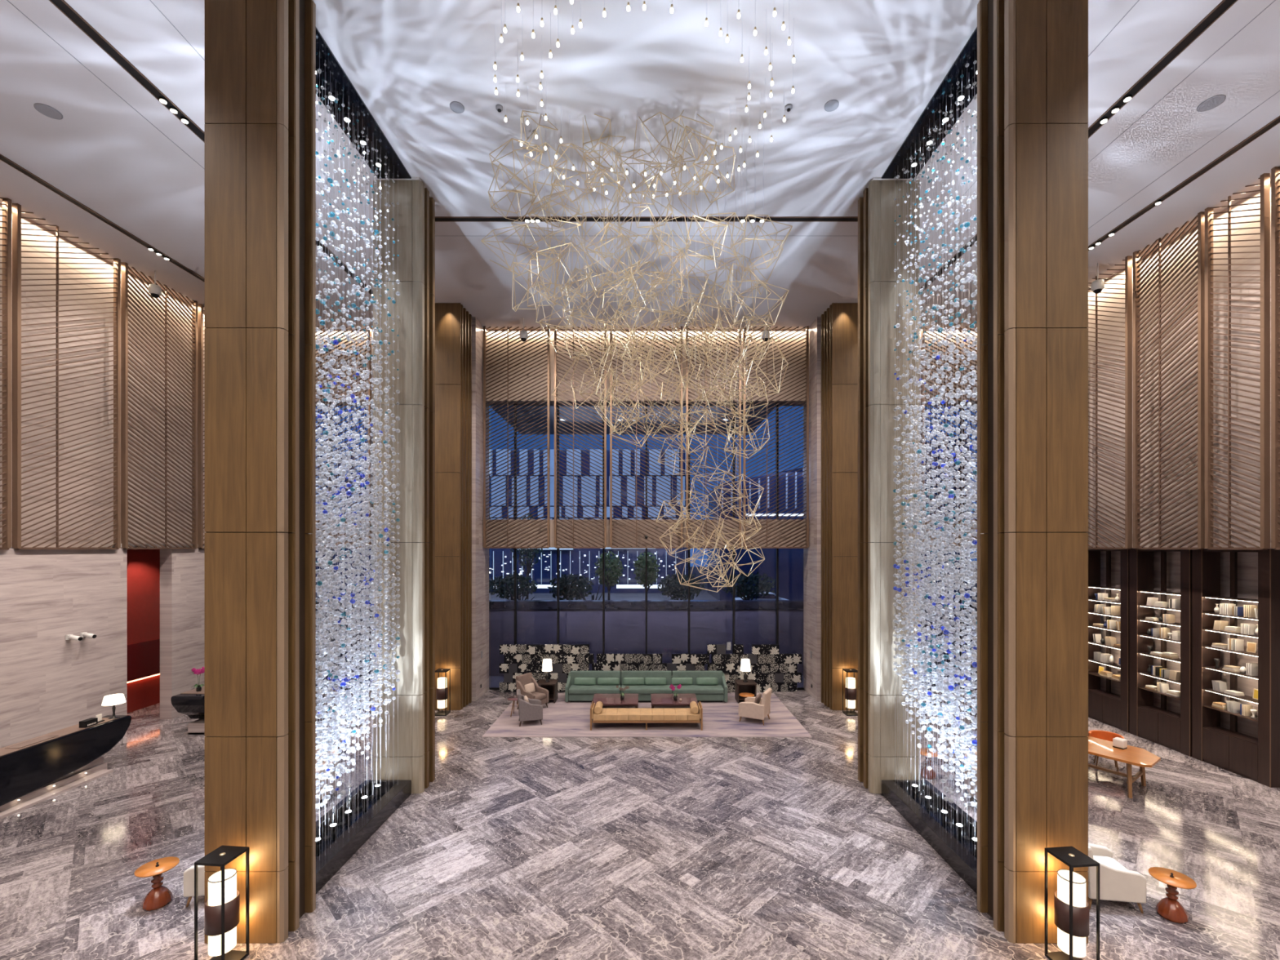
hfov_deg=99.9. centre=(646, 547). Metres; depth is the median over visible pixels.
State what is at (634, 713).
tufted cushion
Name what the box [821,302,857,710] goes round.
column
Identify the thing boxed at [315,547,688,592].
building
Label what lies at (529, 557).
tree
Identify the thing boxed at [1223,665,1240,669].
book
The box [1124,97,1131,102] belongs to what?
lamp
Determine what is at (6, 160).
ceiling track
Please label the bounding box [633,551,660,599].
tree
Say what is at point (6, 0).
trim
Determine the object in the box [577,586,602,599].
plant
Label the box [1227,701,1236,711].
book
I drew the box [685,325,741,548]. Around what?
slatted screen
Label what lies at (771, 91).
pendant bulb
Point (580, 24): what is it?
pendant bulb
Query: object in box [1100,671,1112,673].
book
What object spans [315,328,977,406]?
wall
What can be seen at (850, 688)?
lantern
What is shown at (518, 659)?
screen
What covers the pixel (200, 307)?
slatted screen
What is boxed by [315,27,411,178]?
ceiling slot
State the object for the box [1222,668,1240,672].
book
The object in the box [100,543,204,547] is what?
ceiling
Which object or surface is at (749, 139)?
pendant bulb
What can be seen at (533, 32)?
pendant bulb
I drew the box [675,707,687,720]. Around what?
tufted cushion
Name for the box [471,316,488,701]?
wall
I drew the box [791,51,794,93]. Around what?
pendant bulb
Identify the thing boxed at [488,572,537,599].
bush
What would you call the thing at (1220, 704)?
book
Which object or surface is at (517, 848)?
floor
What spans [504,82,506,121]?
pendant bulb
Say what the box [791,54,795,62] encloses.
pendant bulb
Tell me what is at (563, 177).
pendant bulb
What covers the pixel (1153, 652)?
book
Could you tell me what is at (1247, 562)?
wall
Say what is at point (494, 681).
ground
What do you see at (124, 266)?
slatted screen
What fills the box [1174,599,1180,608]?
book
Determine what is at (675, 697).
potted orchid
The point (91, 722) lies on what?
sign
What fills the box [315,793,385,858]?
basin
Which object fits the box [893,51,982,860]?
curtain
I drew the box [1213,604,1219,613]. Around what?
vase
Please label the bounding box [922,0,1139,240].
trim
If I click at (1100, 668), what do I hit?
picture
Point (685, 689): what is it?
seat cushion
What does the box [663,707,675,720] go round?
tufted cushion
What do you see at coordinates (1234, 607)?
book
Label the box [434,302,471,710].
column
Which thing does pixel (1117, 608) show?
book
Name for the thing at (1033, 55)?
column
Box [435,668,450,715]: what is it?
lantern
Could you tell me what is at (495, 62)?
pendant bulb
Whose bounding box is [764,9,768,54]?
pendant bulb
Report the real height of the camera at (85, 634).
0.154 m
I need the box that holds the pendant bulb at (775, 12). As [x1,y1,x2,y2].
[773,7,776,17]
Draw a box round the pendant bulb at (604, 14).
[602,0,606,17]
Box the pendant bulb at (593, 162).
[591,129,594,164]
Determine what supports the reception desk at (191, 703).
on the floor
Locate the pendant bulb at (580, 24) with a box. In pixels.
[578,18,582,27]
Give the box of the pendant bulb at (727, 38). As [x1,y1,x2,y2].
[725,34,728,42]
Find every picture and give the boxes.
[1098,666,1103,673]
[1247,642,1255,652]
[1253,689,1257,698]
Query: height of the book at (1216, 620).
0.219 m
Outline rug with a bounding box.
[481,693,812,737]
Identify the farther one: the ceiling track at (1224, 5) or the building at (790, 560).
the building at (790, 560)
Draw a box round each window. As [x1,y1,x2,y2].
[315,404,373,689]
[486,404,805,689]
[919,404,984,689]
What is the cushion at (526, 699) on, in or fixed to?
on the armchair at (532, 710)
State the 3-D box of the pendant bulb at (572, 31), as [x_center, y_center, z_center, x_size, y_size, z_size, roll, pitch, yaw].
[-0.986,-7.185,7.195,0.044,0.630,0.044,0,0,0]
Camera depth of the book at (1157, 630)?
13.83 m
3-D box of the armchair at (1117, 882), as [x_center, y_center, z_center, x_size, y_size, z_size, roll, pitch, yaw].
[6.481,4.575,7.723,0.759,0.858,0.720,0,0,8]
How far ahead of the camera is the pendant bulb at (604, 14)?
6.96 m
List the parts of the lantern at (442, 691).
lamp shade, plate, plate, post, post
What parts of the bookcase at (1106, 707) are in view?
cabinet door, rail, shelf, shelf, shelf, shelf, shelf, shelf, shelf, post, cabinet door, edge trim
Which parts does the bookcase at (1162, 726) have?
edge trim, cabinet door, rail, shelf, shelf, shelf, shelf, shelf, shelf, shelf, post, cabinet door, edge trim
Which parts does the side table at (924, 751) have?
knotted stem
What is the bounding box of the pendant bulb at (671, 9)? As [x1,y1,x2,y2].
[670,4,673,13]
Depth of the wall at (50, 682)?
12.65 m
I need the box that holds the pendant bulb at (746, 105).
[745,71,747,111]
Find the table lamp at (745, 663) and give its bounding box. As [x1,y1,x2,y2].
[740,658,751,682]
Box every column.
[204,0,315,943]
[373,177,435,793]
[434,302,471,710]
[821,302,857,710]
[857,177,919,793]
[977,0,1088,943]
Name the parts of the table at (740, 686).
panel, panel, panel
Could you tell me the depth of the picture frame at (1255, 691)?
11.71 m
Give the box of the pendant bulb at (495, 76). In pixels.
[493,69,496,82]
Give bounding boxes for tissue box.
[1112,737,1127,749]
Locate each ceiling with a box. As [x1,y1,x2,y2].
[0,0,1279,328]
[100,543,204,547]
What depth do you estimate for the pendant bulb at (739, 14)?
6.97 m
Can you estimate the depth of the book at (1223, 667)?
12.05 m
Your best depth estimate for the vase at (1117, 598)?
15.03 m
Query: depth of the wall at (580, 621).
21.00 m
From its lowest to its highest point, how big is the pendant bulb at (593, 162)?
0.630 m
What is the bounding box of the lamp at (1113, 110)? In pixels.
[1111,108,1119,113]
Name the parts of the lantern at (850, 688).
post, post, plate, plate, lamp shade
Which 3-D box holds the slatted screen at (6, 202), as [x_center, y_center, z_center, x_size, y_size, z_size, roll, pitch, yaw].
[-13.760,-3.731,10.490,0.120,7.562,2.250,0,0,0]
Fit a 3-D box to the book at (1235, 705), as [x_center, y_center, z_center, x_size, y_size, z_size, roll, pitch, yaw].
[13.190,3.578,12.031,0.170,0.232,0.068,0,0,0]
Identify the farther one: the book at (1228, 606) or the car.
the car
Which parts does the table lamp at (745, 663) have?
lamp shade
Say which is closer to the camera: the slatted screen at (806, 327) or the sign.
the sign
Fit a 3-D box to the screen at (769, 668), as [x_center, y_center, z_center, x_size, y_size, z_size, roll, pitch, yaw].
[3.748,4.186,18.660,3.250,1.621,0.160,0,0,0]
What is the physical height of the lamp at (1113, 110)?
0.006 m
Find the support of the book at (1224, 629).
on the bookcase at (1255, 759)
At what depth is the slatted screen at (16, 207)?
12.55 m
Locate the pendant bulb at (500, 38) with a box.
[499,33,502,42]
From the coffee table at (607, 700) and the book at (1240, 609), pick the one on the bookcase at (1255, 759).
the book at (1240, 609)
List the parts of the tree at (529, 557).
crown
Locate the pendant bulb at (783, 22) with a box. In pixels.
[782,21,785,30]
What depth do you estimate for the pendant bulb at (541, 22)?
7.08 m
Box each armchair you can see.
[183,865,204,906]
[515,672,548,709]
[516,688,542,726]
[738,688,772,725]
[1087,843,1146,913]
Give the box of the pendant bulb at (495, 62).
[493,25,497,69]
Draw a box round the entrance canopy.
[488,405,775,434]
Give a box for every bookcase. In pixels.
[1088,549,1129,733]
[1129,548,1191,756]
[1191,548,1279,787]
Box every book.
[1093,623,1103,626]
[1094,634,1102,642]
[1097,604,1106,613]
[1097,653,1101,661]
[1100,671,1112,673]
[1100,671,1112,675]
[1101,593,1108,599]
[1104,597,1115,599]
[1104,653,1111,662]
[1105,607,1111,613]
[1109,637,1116,645]
[1110,620,1117,628]
[1112,674,1120,677]
[1114,605,1120,615]
[1145,617,1158,619]
[1145,684,1157,688]
[1145,686,1157,690]
[1149,597,1158,605]
[1151,651,1162,654]
[1151,665,1159,675]
[1153,604,1168,607]
[1154,603,1168,605]
[1155,601,1168,604]
[1155,628,1159,636]
[1155,666,1163,675]
[1159,682,1167,692]
[1160,684,1168,693]
[1161,655,1177,658]
[1162,627,1169,638]
[1162,652,1177,655]
[1162,653,1177,657]
[1164,613,1172,622]
[1164,670,1169,678]
[1166,691,1180,695]
[1167,614,1174,622]
[1167,689,1180,693]
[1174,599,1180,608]
[1174,671,1180,680]
[1176,631,1180,640]
[1211,644,1227,648]
[1211,680,1218,690]
[1211,705,1227,710]
[1212,643,1227,646]
[1212,703,1226,708]
[1213,680,1222,690]
[1213,702,1226,706]
[1215,620,1225,630]
[1217,681,1226,692]
[1218,621,1228,630]
[1222,666,1239,671]
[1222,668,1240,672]
[1223,629,1240,632]
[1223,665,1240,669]
[1223,691,1244,696]
[1224,603,1233,614]
[1224,627,1240,631]
[1224,689,1243,693]
[1225,626,1240,629]
[1226,604,1235,614]
[1226,700,1233,711]
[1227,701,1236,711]
[1229,638,1238,649]
[1231,702,1240,712]
[1232,639,1235,650]
[1233,606,1235,615]
[1235,639,1244,650]
[1237,606,1243,616]
[1240,703,1248,715]
[1241,704,1250,715]
[1243,604,1245,617]
[1243,705,1253,715]
[1244,623,1253,634]
[1245,604,1248,617]
[1245,624,1248,634]
[1246,662,1248,675]
[1248,604,1257,617]
[1248,624,1257,635]
[1248,662,1256,675]
[1249,605,1257,617]
[1249,663,1257,675]
[1253,608,1257,617]
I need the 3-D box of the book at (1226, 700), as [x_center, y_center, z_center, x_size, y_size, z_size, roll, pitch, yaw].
[13.190,3.577,12.137,0.170,0.230,0.058,0,0,0]
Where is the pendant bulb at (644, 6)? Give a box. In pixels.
[642,0,645,10]
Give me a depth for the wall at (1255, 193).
12.76 m
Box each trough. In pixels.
[315,779,411,893]
[881,779,977,893]
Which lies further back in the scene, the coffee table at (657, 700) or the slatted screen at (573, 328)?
the slatted screen at (573, 328)
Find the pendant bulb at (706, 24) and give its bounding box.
[704,0,708,26]
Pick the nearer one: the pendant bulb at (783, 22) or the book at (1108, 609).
the pendant bulb at (783, 22)
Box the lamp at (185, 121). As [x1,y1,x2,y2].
[181,119,188,124]
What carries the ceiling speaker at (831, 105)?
attached to the ceiling at (883, 62)
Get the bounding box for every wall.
[0,204,205,547]
[0,548,127,748]
[127,549,159,713]
[160,547,204,719]
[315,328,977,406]
[315,600,977,675]
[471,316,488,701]
[803,316,821,701]
[1086,182,1271,547]
[1100,547,1271,737]
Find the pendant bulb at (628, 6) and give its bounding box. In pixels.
[626,1,630,11]
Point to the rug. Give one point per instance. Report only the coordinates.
(562, 718)
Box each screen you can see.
[0,197,11,549]
[12,203,120,549]
[120,262,197,549]
[197,303,204,549]
[315,325,371,548]
[483,325,550,548]
[499,644,594,692]
[554,325,606,548]
[591,653,709,685]
[609,325,682,548]
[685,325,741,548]
[706,644,801,692]
[742,325,808,548]
[921,325,977,548]
[1087,256,1132,549]
[1133,211,1204,549]
[1204,173,1270,550]
[1271,166,1279,550]
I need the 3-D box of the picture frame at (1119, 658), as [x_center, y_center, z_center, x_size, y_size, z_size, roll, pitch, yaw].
[13.257,3.190,15.026,0.034,0.220,0.180,0,0,0]
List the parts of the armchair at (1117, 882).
leg, backrest, arm, arm, leg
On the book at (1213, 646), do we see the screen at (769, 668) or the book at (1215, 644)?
the book at (1215, 644)
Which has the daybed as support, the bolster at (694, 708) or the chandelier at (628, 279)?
the bolster at (694, 708)
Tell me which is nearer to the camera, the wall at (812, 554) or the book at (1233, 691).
the book at (1233, 691)
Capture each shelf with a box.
[548,694,553,700]
[738,695,746,700]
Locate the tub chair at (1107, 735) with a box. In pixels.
[1088,729,1124,771]
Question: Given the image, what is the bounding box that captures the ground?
[315,566,977,688]
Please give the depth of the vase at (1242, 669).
11.85 m
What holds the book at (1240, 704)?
on the bookcase at (1255, 759)
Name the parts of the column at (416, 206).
trim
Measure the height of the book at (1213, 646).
0.043 m
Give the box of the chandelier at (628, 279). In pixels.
[480,108,792,592]
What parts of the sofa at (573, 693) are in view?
arm, backrest, seat, backrest, backrest, arm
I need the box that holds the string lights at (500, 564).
[488,552,677,579]
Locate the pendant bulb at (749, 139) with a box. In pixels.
[748,105,751,142]
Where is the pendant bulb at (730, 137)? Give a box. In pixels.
[728,103,731,141]
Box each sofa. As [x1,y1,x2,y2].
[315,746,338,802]
[564,671,727,702]
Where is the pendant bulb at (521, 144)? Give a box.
[520,109,522,146]
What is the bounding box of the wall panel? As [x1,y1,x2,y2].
[127,639,159,683]
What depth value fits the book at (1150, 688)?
13.96 m
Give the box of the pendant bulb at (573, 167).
[572,135,574,170]
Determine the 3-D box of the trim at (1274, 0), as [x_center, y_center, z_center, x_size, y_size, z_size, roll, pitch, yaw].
[8.620,-7.503,5.100,0.012,0.014,26.200,0,0,0]
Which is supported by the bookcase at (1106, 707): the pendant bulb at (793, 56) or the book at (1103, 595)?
the book at (1103, 595)
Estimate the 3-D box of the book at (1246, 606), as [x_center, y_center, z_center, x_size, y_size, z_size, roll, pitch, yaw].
[13.190,1.391,11.750,0.170,0.257,0.036,0,0,0]
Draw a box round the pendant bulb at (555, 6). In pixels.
[554,4,557,14]
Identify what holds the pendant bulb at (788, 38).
hanging from the ceiling at (883, 62)
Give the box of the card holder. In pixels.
[95,713,104,722]
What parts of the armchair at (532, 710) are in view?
backrest, arm, arm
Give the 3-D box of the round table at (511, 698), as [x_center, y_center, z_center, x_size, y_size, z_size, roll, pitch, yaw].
[-3.900,4.728,15.980,0.440,0.513,0.440,0,0,0]
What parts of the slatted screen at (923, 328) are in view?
post, seam post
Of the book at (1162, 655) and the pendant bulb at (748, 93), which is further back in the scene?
the book at (1162, 655)
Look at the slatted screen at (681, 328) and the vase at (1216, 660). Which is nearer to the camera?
the vase at (1216, 660)
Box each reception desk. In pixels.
[0,715,131,819]
[170,685,204,734]
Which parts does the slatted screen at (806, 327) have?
post, seam post, rail, post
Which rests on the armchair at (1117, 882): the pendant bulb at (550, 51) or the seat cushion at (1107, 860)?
the seat cushion at (1107, 860)
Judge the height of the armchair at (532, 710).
0.917 m
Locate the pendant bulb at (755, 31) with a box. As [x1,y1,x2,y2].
[753,26,756,35]
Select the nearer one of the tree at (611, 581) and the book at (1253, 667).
the book at (1253, 667)
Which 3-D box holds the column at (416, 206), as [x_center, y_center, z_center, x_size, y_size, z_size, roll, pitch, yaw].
[-5.050,-1.250,11.240,1.000,12.500,0.680,0,0,0]
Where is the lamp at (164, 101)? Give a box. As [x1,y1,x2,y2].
[159,99,167,103]
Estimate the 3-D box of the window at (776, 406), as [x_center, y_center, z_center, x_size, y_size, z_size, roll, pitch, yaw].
[0.000,-0.020,18.800,11.100,10.040,0.600,0,0,0]
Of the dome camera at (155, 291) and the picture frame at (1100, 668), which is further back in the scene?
the picture frame at (1100, 668)
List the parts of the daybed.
leg, rail, panel, leg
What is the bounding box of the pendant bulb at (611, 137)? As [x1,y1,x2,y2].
[610,137,613,171]
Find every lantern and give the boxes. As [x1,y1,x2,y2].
[194,844,248,959]
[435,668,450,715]
[842,668,857,715]
[1044,846,1099,959]
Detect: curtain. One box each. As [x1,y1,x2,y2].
[308,51,399,860]
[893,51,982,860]
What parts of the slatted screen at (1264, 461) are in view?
post, seam post, rail, post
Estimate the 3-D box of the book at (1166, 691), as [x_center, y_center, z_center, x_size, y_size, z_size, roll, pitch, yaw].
[13.190,3.637,13.432,0.180,0.036,0.230,0,0,0]
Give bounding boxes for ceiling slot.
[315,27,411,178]
[881,26,977,178]
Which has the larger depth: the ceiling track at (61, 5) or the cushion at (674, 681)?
the cushion at (674, 681)
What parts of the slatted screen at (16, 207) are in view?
post, seam post, rail, post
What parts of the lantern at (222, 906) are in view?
post, plate, lamp shade, post, plate, post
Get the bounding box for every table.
[134,856,179,911]
[507,696,518,716]
[537,679,558,703]
[591,693,638,707]
[650,693,697,708]
[734,679,756,703]
[738,692,754,698]
[920,748,939,779]
[1087,736,1160,798]
[1148,866,1196,924]
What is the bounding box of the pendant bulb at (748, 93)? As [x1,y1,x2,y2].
[747,58,750,100]
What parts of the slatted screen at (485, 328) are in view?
post, seam post, rail, post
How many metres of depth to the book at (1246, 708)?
11.78 m
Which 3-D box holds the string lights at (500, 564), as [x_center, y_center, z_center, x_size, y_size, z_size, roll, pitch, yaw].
[-9.234,2.067,58.750,25.289,3.022,0.100,0,0,0]
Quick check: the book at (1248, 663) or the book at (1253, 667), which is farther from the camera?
the book at (1248, 663)
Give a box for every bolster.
[594,701,603,714]
[689,701,698,714]
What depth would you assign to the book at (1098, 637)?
15.69 m
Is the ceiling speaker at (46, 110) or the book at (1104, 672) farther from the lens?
the book at (1104, 672)
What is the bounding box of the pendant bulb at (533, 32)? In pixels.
[531,29,534,38]
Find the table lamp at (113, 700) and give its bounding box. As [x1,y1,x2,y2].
[101,693,125,719]
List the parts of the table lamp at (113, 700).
lamp shade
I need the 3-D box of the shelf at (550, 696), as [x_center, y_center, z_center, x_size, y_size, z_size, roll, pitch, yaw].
[-3.220,4.867,17.480,0.520,0.030,0.540,0,0,0]
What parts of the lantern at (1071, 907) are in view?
post, plate, post, lamp shade, plate, post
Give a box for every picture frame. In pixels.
[1097,666,1104,673]
[1117,657,1120,665]
[1246,641,1257,653]
[1252,688,1257,699]
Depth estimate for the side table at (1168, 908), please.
7.25 m
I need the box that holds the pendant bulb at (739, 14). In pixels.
[737,9,740,18]
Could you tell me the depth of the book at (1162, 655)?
13.47 m
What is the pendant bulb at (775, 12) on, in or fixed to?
hanging from the ceiling at (883, 62)
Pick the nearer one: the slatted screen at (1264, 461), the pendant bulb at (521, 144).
the pendant bulb at (521, 144)
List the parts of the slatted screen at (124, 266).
post, rail, seam post, post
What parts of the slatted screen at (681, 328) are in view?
post, seam post, rail, post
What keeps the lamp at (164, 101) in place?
attached to the ceiling track at (61, 5)
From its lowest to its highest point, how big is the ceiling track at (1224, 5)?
0.106 m
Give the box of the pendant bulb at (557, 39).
[556,0,559,47]
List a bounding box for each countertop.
[0,717,119,756]
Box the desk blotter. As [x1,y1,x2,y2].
[4,735,58,748]
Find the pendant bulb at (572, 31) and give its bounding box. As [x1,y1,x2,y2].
[570,4,574,34]
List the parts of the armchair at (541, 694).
backrest, arm, arm, seat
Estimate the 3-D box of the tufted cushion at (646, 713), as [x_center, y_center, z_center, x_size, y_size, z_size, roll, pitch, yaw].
[0.000,4.641,14.980,0.322,0.160,0.620,0,0,0]
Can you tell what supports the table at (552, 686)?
on the rug
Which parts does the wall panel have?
light strip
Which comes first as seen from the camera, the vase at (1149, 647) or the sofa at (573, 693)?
the vase at (1149, 647)
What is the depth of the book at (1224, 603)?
12.17 m
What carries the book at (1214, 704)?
on the book at (1211, 705)
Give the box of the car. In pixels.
[734,591,787,599]
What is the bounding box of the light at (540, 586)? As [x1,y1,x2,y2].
[494,584,664,588]
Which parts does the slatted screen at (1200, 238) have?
post, seam post, rail, post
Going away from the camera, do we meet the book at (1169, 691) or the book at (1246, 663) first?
the book at (1246, 663)
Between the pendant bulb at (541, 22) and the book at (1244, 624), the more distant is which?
the book at (1244, 624)
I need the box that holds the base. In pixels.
[907,793,977,858]
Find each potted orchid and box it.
[191,666,204,691]
[616,685,629,700]
[669,684,681,700]
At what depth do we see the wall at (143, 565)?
16.71 m
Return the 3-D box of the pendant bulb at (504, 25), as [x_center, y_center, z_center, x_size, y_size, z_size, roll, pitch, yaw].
[-1.885,-7.185,7.183,0.044,0.630,0.044,0,0,0]
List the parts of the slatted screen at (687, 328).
post, seam post, rail, post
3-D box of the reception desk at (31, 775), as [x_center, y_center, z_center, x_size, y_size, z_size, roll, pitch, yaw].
[-12.215,4.444,8.975,0.670,1.112,7.164,0,0,0]
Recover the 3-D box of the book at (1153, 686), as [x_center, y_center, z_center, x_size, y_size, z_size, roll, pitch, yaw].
[13.190,3.627,14.005,0.180,0.037,0.230,0,0,0]
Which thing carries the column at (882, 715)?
on the floor
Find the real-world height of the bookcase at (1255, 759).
4.970 m
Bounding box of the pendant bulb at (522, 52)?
[520,15,524,60]
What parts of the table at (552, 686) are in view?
panel, panel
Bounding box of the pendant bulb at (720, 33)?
[719,27,722,36]
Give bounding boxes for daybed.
[590,701,702,730]
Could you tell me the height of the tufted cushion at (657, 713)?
0.160 m
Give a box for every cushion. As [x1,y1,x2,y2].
[524,682,535,693]
[524,695,528,702]
[532,691,546,700]
[568,684,621,693]
[573,677,595,684]
[593,707,606,720]
[597,677,619,684]
[604,707,617,720]
[617,707,629,720]
[620,684,671,693]
[622,677,644,684]
[628,707,640,720]
[640,707,652,720]
[644,677,666,684]
[652,707,663,720]
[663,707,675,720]
[671,677,693,684]
[671,684,724,693]
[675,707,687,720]
[686,707,699,720]
[696,677,718,684]
[754,693,761,703]
[1093,855,1127,869]
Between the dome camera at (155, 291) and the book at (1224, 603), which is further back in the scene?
the dome camera at (155, 291)
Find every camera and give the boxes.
[65,634,82,640]
[80,631,96,638]
[147,271,161,297]
[519,317,528,342]
[761,318,769,342]
[1090,262,1104,293]
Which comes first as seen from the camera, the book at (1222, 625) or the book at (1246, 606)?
the book at (1246, 606)
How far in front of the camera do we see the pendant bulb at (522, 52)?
7.58 m
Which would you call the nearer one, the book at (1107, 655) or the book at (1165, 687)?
the book at (1165, 687)
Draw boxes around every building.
[315,448,685,519]
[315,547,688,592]
[707,435,968,599]
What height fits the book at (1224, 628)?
0.038 m
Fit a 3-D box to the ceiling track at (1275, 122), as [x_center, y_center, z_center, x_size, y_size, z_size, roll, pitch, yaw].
[11.080,-7.497,4.850,0.160,0.106,24.700,0,0,0]
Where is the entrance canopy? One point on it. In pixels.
(552, 408)
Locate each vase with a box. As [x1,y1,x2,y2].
[1100,638,1105,644]
[1109,655,1114,664]
[1115,593,1119,601]
[1146,628,1151,635]
[1146,645,1152,653]
[1146,664,1151,673]
[1158,614,1163,622]
[1167,632,1172,639]
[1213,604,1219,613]
[1213,657,1220,668]
[1239,666,1246,673]
[1250,709,1257,718]
[1254,624,1257,635]
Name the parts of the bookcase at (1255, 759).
edge trim, cabinet door, rail, shelf, shelf, shelf, shelf, shelf, shelf, shelf, post, cabinet door, edge trim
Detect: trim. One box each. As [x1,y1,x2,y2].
[6,0,372,312]
[149,0,373,245]
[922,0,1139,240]
[924,0,1275,306]
[954,90,1279,325]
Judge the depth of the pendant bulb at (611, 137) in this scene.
9.84 m
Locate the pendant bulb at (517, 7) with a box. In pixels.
[516,3,519,12]
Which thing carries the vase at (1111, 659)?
on the bookcase at (1106, 707)
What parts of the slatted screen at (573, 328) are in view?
post, seam post, rail, post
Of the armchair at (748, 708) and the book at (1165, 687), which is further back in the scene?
the armchair at (748, 708)
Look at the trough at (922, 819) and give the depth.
9.44 m
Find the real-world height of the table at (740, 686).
0.620 m
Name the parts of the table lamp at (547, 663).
lamp shade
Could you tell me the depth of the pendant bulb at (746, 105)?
8.49 m
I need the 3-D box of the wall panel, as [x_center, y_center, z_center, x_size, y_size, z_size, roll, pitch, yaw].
[-15.605,3.507,16.020,0.090,1.135,3.940,0,0,0]
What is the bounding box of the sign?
[79,717,97,728]
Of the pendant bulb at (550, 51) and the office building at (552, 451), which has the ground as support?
the office building at (552, 451)
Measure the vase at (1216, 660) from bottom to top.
0.211 m
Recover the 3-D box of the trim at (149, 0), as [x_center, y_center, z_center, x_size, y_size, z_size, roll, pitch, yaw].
[-6.800,-7.503,5.100,0.012,0.014,26.200,0,0,0]
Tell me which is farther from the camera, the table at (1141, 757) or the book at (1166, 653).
the book at (1166, 653)
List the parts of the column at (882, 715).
trim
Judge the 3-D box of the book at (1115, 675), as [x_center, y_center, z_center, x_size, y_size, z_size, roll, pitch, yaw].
[13.190,3.595,15.032,0.180,0.034,0.200,0,0,0]
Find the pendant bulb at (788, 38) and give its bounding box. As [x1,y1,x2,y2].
[787,36,791,44]
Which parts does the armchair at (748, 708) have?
arm, arm, backrest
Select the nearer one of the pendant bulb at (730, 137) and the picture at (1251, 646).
the pendant bulb at (730, 137)
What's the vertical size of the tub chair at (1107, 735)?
0.762 m
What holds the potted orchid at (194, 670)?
on the reception desk at (191, 703)
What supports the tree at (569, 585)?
on the ground
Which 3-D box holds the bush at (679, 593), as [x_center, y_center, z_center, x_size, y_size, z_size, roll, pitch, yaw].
[2.595,3.412,40.021,3.660,3.176,3.551,0,0,0]
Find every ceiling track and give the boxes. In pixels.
[0,153,204,282]
[48,0,373,296]
[435,216,857,222]
[920,0,1238,291]
[1088,115,1279,251]
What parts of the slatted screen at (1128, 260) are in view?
seam post, rail, post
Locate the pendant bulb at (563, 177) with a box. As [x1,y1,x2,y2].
[562,146,564,178]
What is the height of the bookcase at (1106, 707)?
4.970 m
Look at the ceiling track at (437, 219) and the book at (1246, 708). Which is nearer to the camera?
the book at (1246, 708)
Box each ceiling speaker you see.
[33,102,62,119]
[449,101,464,113]
[824,99,839,111]
[1196,94,1226,111]
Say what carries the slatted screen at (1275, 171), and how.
hanging from the ceiling at (883, 62)
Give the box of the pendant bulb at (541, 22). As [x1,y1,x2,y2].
[540,17,543,26]
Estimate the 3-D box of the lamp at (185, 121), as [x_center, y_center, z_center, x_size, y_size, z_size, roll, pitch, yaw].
[-8.070,-7.447,9.410,0.090,0.006,0.092,0,0,0]
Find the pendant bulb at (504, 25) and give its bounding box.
[503,24,506,33]
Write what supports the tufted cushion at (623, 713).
on the daybed
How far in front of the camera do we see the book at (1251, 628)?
11.69 m
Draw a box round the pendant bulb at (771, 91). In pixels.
[769,55,772,97]
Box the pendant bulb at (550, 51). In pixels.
[548,12,551,57]
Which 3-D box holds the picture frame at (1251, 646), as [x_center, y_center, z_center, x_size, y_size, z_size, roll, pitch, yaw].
[13.257,2.190,11.786,0.034,0.220,0.180,0,0,0]
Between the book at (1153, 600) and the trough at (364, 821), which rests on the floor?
the trough at (364, 821)
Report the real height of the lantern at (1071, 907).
1.330 m
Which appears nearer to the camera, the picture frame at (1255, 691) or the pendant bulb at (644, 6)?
the pendant bulb at (644, 6)
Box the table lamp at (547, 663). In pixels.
[542,658,552,682]
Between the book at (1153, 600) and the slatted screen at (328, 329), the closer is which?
the book at (1153, 600)
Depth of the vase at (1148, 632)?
14.06 m
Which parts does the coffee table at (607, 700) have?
panel, panel, panel, panel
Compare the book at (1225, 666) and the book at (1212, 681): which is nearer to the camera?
the book at (1225, 666)
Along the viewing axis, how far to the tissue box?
11.37 m
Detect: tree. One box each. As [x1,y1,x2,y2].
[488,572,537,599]
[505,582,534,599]
[510,513,544,599]
[546,573,593,599]
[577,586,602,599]
[594,551,623,599]
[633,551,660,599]
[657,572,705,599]
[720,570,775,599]
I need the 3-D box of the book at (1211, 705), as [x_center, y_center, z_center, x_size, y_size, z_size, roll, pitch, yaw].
[13.190,3.672,12.345,0.180,0.033,0.260,0,0,0]
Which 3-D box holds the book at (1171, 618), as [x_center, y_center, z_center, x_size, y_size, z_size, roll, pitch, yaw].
[13.190,1.798,13.526,0.170,0.202,0.026,0,0,0]
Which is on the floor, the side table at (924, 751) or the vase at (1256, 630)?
the side table at (924, 751)
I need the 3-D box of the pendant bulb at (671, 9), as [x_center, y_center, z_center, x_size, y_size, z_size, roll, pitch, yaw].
[0.327,-7.185,6.917,0.044,0.630,0.044,0,0,0]
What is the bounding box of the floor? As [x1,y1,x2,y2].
[0,688,1279,959]
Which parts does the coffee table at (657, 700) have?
panel, panel, panel, panel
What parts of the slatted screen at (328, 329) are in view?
seam post, post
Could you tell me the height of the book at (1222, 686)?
0.219 m
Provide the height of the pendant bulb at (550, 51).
0.630 m

